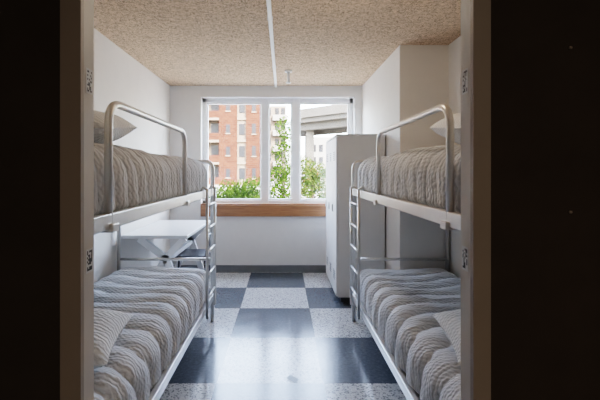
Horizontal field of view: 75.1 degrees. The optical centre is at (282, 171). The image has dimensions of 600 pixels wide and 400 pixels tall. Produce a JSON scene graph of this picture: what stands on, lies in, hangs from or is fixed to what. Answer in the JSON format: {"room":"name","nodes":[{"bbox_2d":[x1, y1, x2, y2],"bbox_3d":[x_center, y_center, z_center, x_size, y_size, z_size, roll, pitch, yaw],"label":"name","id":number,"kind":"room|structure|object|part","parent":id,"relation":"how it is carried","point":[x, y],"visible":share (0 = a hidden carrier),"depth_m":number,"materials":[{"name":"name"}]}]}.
{"room":"dormitory","nodes":[
{"label":"dormitory","id":0,"kind":"room"},
{"bbox_2d":[94,28,169,282],"bbox_3d":[-1.570,0.090,2.970,0.200,2.420,4.200,0,0,0],"label":"wall","id":1,"kind":"structure","parent":0,"point":[118,76],"depth_m":3.76,"materials":[{"name":"paint"}]},
{"bbox_2d":[170,86,361,264],"bbox_3d":[0.000,0.090,5.195,6.000,2.420,0.250,0,0,0],"label":"wall","id":2,"kind":"structure","parent":0,"point":[239,240],"depth_m":5.07,"materials":[{"name":"paint"}]},
{"bbox_2d":[207,103,260,199],"bbox_3d":[-0.650,-0.273,5.205,0.743,1.305,0.040,0,0,0],"label":"window","id":3,"kind":"structure","parent":2,"relation":"in","point":[208,104],"depth_m":5.18,"materials":[{"name":"clear glass"}]},
{"bbox_2d":[173,265,325,271],"bbox_3d":[-0.220,1.255,5.062,2.500,0.090,0.015,0,0,0],"label":"baseboard","id":4,"kind":"structure","parent":2,"relation":"attached to","point":[219,268],"depth_m":5.05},
{"bbox_2d":[200,205,325,216],"bbox_3d":[-0.019,0.502,5.053,2.094,0.145,0.035,0,0,0],"label":"apron","id":5,"kind":"object","parent":2,"relation":"attached to","point":[221,210],"visible":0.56,"depth_m":5.04,"materials":[{"name":"brown wood"}]},
{"bbox_2d":[201,203,324,204],"bbox_3d":[-0.069,0.421,5.110,1.994,0.017,0.120,0,0,0],"label":"board","id":6,"kind":"object","parent":2,"relation":"attached to","point":[202,203],"visible":0.64,"depth_m":5.08,"materials":[{"name":"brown wood"}]},
{"bbox_2d":[203,98,352,202],"bbox_3d":[-0.068,-0.275,5.195,1.996,1.400,0.070,0,0,0],"label":"frame","id":7,"kind":"object","parent":2,"relation":"attached to","point":[264,102],"visible":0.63,"depth_m":5.16,"materials":[{"name":"white paint"}]},
{"bbox_2d":[269,103,291,199],"bbox_3d":[-0.036,-0.273,5.205,0.325,1.305,0.040,0,0,0],"label":"window","id":8,"kind":"structure","parent":2,"relation":"in","point":[269,103],"depth_m":5.18,"materials":[{"name":"white paint"}]},
{"bbox_2d":[300,103,348,199],"bbox_3d":[0.549,-0.273,5.205,0.673,1.305,0.040,0,0,0],"label":"window","id":9,"kind":"structure","parent":2,"relation":"in","point":[347,104],"depth_m":5.18,"materials":[{"name":"white paint"}]},
{"bbox_2d":[94,0,460,85],"bbox_3d":[0.000,-1.195,3.095,6.000,0.150,4.450,0,0,0],"label":"ceiling","id":10,"kind":"structure","parent":0,"point":[181,42],"depth_m":3.15,"materials":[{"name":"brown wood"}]},
{"bbox_2d":[266,0,276,86],"bbox_3d":[-0.093,-1.107,2.985,0.038,0.025,4.170,0,0,0],"label":"conduit","id":11,"kind":"object","parent":10,"relation":"attached to","point":[269,9],"depth_m":3.14,"materials":[{"name":"white metal"}]},
{"bbox_2d":[285,69,291,83],"bbox_3d":[0.060,-1.051,4.300,0.080,0.138,0.080,0,0,0],"label":"sprinkler","id":12,"kind":"object","parent":10,"relation":"hanging from","point":[288,71],"depth_m":4.29,"materials":[{"name":"silver metal"}]},
{"bbox_2d":[150,272,415,399],"bbox_3d":[0.000,1.360,1.410,6.000,0.120,7.820,0,0,0],"label":"floor","id":13,"kind":"structure","parent":0,"point":[267,328],"depth_m":2.89,"materials":[{"name":"tile"}]},
{"bbox_2d":[94,101,215,399],"bbox_3d":[-1.010,0.501,2.300,0.876,1.598,2.235,0,0,0],"label":"bunk bed","id":14,"kind":"object","parent":13,"relation":"on","point":[146,319],"visible":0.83,"depth_m":1.97,"materials":[{"name":"metal"}]},
{"bbox_2d":[94,308,133,368],"bbox_3d":[-0.990,0.700,1.620,0.620,0.197,0.397,0,0,-7],"label":"pillow","id":15,"kind":"object","parent":14,"relation":"on","point":[108,324],"depth_m":1.66,"materials":[{"name":"fabric"}]},
{"bbox_2d":[94,110,137,143],"bbox_3d":[-1.000,-0.199,1.750,0.560,0.199,0.397,0,0,-3],"label":"pillow","id":16,"kind":"object","parent":14,"relation":"on","point":[121,127],"depth_m":1.73,"materials":[{"name":"fabric"}]},
{"bbox_3d":[-0.613,-0.027,1.900,0.029,0.474,1.088,0,0,0],"label":"guard rail","id":17,"kind":"part","parent":14,"relation":"part of","materials":[{"name":"metal"}]},
{"bbox_2d":[94,143,206,215],"bbox_3d":[-1.024,0.010,2.292,0.816,0.279,2.174,0,0,0],"label":"quilt","id":18,"kind":"object","parent":14,"relation":"on","point":[142,180],"depth_m":1.75,"materials":[{"name":"beige fabric"}]},
{"bbox_2d":[94,266,209,399],"bbox_3d":[-1.022,0.916,2.291,0.845,0.268,2.216,0,0,0],"label":"quilt","id":19,"kind":"object","parent":14,"relation":"on","point":[167,304],"depth_m":2.26,"materials":[{"name":"beige fabric"}]},
{"bbox_3d":[-0.615,0.172,2.300,0.032,0.055,2.200,0,0,0],"label":"rail","id":20,"kind":"part","parent":14,"relation":"part of","materials":[{"name":"metal"}]},
{"bbox_3d":[-0.615,1.077,2.300,0.032,0.055,2.200,0,0,0],"label":"rail","id":21,"kind":"part","parent":14,"relation":"part of","materials":[{"name":"metal"}]},
{"bbox_2d":[121,220,209,269],"bbox_3d":[-1.156,0.942,4.060,0.608,0.743,1.120,0,0,0],"label":"table","id":22,"kind":"object","parent":13,"relation":"on","point":[186,231],"visible":0.7,"depth_m":3.74,"materials":[{"name":"white plastic"}]},
{"bbox_3d":[-1.180,0.690,3.530,0.276,0.228,0.036,0,0,0],"label":"arm","id":23,"kind":"part","parent":22,"relation":"part of","materials":[{"name":"white metal"}]},
{"bbox_3d":[-1.190,1.030,3.530,0.314,0.566,0.036,0,0,0],"label":"leg","id":24,"kind":"part","parent":22,"relation":"part of","materials":[{"name":"white metal"}]},
{"bbox_3d":[-0.970,1.030,3.530,0.237,0.559,0.036,0,0,0],"label":"leg","id":25,"kind":"part","parent":22,"relation":"part of","materials":[{"name":"white metal"}]},
{"bbox_3d":[-0.975,0.690,3.530,0.214,0.221,0.036,0,0,0],"label":"arm","id":26,"kind":"part","parent":22,"relation":"part of","materials":[{"name":"white metal"}]},
{"bbox_3d":[-1.190,1.030,4.500,0.314,0.566,0.036,0,0,0],"label":"leg","id":27,"kind":"part","parent":22,"relation":"part of","materials":[{"name":"white metal"}]},
{"bbox_3d":[-0.970,1.030,4.500,0.237,0.559,0.036,0,0,0],"label":"leg","id":28,"kind":"part","parent":22,"relation":"part of","materials":[{"name":"white metal"}]},
{"bbox_3d":[-0.975,0.690,4.500,0.214,0.221,0.036,0,0,0],"label":"arm","id":29,"kind":"part","parent":22,"relation":"part of","materials":[{"name":"white laminate"}]},
{"bbox_2d":[175,233,209,270],"bbox_3d":[-0.945,0.961,4.050,0.432,0.681,0.422,0,0,0],"label":"desk chair","id":30,"kind":"object","parent":13,"relation":"on","point":[187,253],"visible":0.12,"depth_m":3.95,"materials":[{"name":"plastic"}]},
{"bbox_3d":[-0.955,0.848,4.050,0.390,0.025,0.400,0,0,0],"label":"seat","id":31,"kind":"part","parent":30,"relation":"part of","materials":[{"name":"plastic"}]},
{"bbox_2d":[287,375,298,382],"bbox_3d":[0.060,1.299,2.450,0.080,0.001,0.100,0,0,0],"label":"label","id":32,"kind":"object","parent":13,"relation":"on","point":[290,377],"visible":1,"depth_m":2.45,"materials":[{"name":"white paper"}]},
{"bbox_2d":[325,134,385,301],"bbox_3d":[0.769,0.461,4.350,0.502,1.678,0.960,0,0,0],"label":"locker","id":33,"kind":"object","parent":13,"relation":"on","point":[342,150],"visible":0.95,"depth_m":3.88,"materials":[{"name":"metal"}]},
{"bbox_3d":[0.539,0.445,4.660,0.018,1.590,0.304,0,0,0],"label":"door","id":34,"kind":"part","parent":33,"relation":"part of","materials":[{"name":"metal"}]},
{"bbox_3d":[0.539,0.445,4.350,0.018,1.590,0.304,0,0,0],"label":"door","id":35,"kind":"part","parent":33,"relation":"part of","materials":[{"name":"metal"}]},
{"bbox_3d":[0.539,0.445,4.040,0.018,1.590,0.304,0,0,0],"label":"door","id":36,"kind":"part","parent":33,"relation":"part of","materials":[{"name":"metal"}]},
{"bbox_2d":[350,104,460,399],"bbox_3d":[1.010,0.501,2.300,0.876,1.598,2.235,0,0,0],"label":"bunk bed","id":37,"kind":"object","parent":13,"relation":"on","point":[413,316],"visible":0.49,"depth_m":2.07,"materials":[{"name":"metal"}]},
{"bbox_3d":[0.615,1.077,2.300,0.032,0.055,2.200,0,0,0],"label":"rail","id":38,"kind":"part","parent":37,"relation":"part of","materials":[{"name":"metal"}]},
{"bbox_3d":[0.615,0.172,2.300,0.032,0.055,2.200,0,0,0],"label":"rail","id":39,"kind":"part","parent":37,"relation":"part of","materials":[{"name":"metal"}]},
{"bbox_2d":[357,145,460,212],"bbox_3d":[1.024,0.007,2.294,0.817,0.286,2.208,0,0,0],"label":"quilt","id":40,"kind":"object","parent":37,"relation":"on","point":[415,178],"depth_m":1.88,"materials":[{"name":"beige fabric"}]},
{"bbox_2d":[360,268,460,399],"bbox_3d":[1.026,0.916,2.292,0.838,0.269,2.189,0,0,0],"label":"quilt","id":41,"kind":"object","parent":37,"relation":"on","point":[401,304],"depth_m":2.25,"materials":[{"name":"beige fabric"}]},
{"bbox_3d":[0.613,-0.027,1.965,0.029,0.474,1.098,0,0,0],"label":"guard rail","id":42,"kind":"part","parent":37,"relation":"part of","materials":[{"name":"metal"}]},
{"bbox_2d":[430,112,460,144],"bbox_3d":[1.000,-0.200,1.750,0.560,0.197,0.397,0,0,3],"label":"pillow","id":43,"kind":"object","parent":37,"relation":"on","point":[439,127],"depth_m":1.78,"materials":[{"name":"fabric"}]},
{"bbox_2d":[432,309,460,365],"bbox_3d":[0.990,0.700,1.620,0.620,0.198,0.397,0,0,7],"label":"pillow","id":44,"kind":"object","parent":37,"relation":"on","point":[450,321],"depth_m":1.70,"materials":[{"name":"fabric"}]},
{"bbox_2d":[0,0,599,399],"bbox_3d":[0.000,0.090,0.815,6.000,2.420,0.110,0,0,0],"label":"wall","id":45,"kind":"structure","parent":0,"point":[545,93],"depth_m":0.76,"materials":[{"name":"paint"}]},
{"bbox_2d":[60,0,93,399],"bbox_3d":[-0.410,0.260,0.778,0.040,2.080,0.053,0,0,0],"label":"door frame","id":46,"kind":"structure","parent":45,"relation":"attached to","point":[71,11],"depth_m":0.75,"materials":[{"name":"paint"}]},
{"bbox_2d":[86,67,92,94],"bbox_3d":[-0.389,-0.182,0.785,0.001,0.050,0.026,0,0,0],"label":"hinge","id":47,"kind":"object","parent":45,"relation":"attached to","point":[89,73],"visible":1,"depth_m":0.78,"materials":[{"name":"white plastic"}]},
{"bbox_2d":[86,247,92,273],"bbox_3d":[-0.389,0.178,0.785,0.001,0.048,0.028,0,0,0],"label":"sticker","id":48,"kind":"object","parent":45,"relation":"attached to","point":[89,252],"visible":1,"depth_m":0.78,"materials":[{"name":"white paper"}]},
{"bbox_2d":[462,68,467,94],"bbox_3d":[0.366,-0.182,0.785,0.001,0.050,0.026,0,0,0],"label":"sticker","id":49,"kind":"object","parent":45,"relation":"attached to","point":[465,71],"visible":1,"depth_m":0.78,"materials":[{"name":"white plastic"}]},
{"bbox_2d":[462,246,467,271],"bbox_3d":[0.366,0.174,0.785,0.001,0.048,0.028,0,0,0],"label":"sticker","id":50,"kind":"object","parent":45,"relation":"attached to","point":[464,249],"visible":1,"depth_m":0.78,"materials":[{"name":"white plastic"}]},
{"bbox_2d":[461,0,490,399],"bbox_3d":[0.384,0.260,0.778,0.034,2.080,0.053,0,0,0],"label":"door frame","id":51,"kind":"structure","parent":45,"relation":"attached to","point":[480,10],"depth_m":0.75,"materials":[{"name":"paint"}]},
{"bbox_2d":[362,45,448,269],"bbox_3d":[1.345,0.090,4.255,0.630,2.420,1.630,0,0,0],"label":"wall","id":52,"kind":"structure","parent":0,"point":[414,79],"depth_m":3.44,"materials":[{"name":"paint"}]},
{"bbox_2d":[449,36,460,277],"bbox_3d":[1.560,0.090,2.155,0.200,2.420,2.570,0,0,0],"label":"wall","id":53,"kind":"structure","parent":0,"point":[455,46],"depth_m":3.30,"materials":[{"name":"paint"}]},
{"label":"outside","id":54,"kind":"structure","parent":0,"visible":0},
{"bbox_2d":[209,175,325,198],"bbox_3d":[0.000,1.850,85.000,180.000,0.300,230.000,0,0,0],"label":"ground","id":55,"kind":"structure","parent":54,"point":[304,175],"depth_m":40.19,"materials":[{"name":"concrete"}]},
{"bbox_2d":[209,105,259,184],"bbox_3d":[-13.109,-6.910,56.950,20.192,17.580,14.100,0,0,0],"label":"brick apartment building","id":56,"kind":"structure","parent":55,"relation":"on","point":[234,130],"depth_m":50.00,"materials":[{"name":"red brick"}]},
{"bbox_2d":[209,176,270,198],"bbox_3d":[-0.995,0.890,8.003,1.619,1.620,0.823,0,0,0],"label":"hedge","id":57,"kind":"object","parent":55,"relation":"on","point":[231,192],"visible":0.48,"depth_m":7.83,"materials":[{"name":"green plant"}]},
{"bbox_2d":[270,106,287,180],"bbox_3d":[-1.523,-5.200,77.400,4.708,14.000,13.200,0,0,0],"label":"apartment building","id":58,"kind":"structure","parent":55,"relation":"on","point":[276,112],"depth_m":71.99,"materials":[{"name":"beige concrete"}]},
{"bbox_2d":[259,116,301,198],"bbox_3d":[-0.142,-0.478,23.996,2.776,5.940,1.686,0,0,0],"label":"street tree","id":59,"kind":"object","parent":55,"relation":"on","point":[280,184],"visible":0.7,"depth_m":23.79,"materials":[{"name":"green plant"}]},
{"bbox_2d":[289,155,325,198],"bbox_3d":[2.186,0.516,20.008,3.768,2.835,1.505,0,0,0],"label":"street tree","id":60,"kind":"object","parent":55,"relation":"on","point":[312,180],"visible":0.56,"depth_m":19.70,"materials":[{"name":"green plant"}]},
{"bbox_2d":[314,137,331,182],"bbox_3d":[7.923,-1.842,64.975,7.846,7.085,10.050,0,0,0],"label":"apartment building","id":61,"kind":"structure","parent":55,"relation":"on","point":[319,142],"depth_m":60.01,"materials":[{"name":"white concrete"}]},
{"bbox_2d":[301,105,346,168],"bbox_3d":[7.531,-2.750,43.800,23.359,8.900,6.159,0,0,43],"label":"viaduct","id":62,"kind":"object","parent":55,"relation":"on","point":[328,119],"visible":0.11,"depth_m":44.00,"materials":[{"name":"grey concrete"}]}
]}

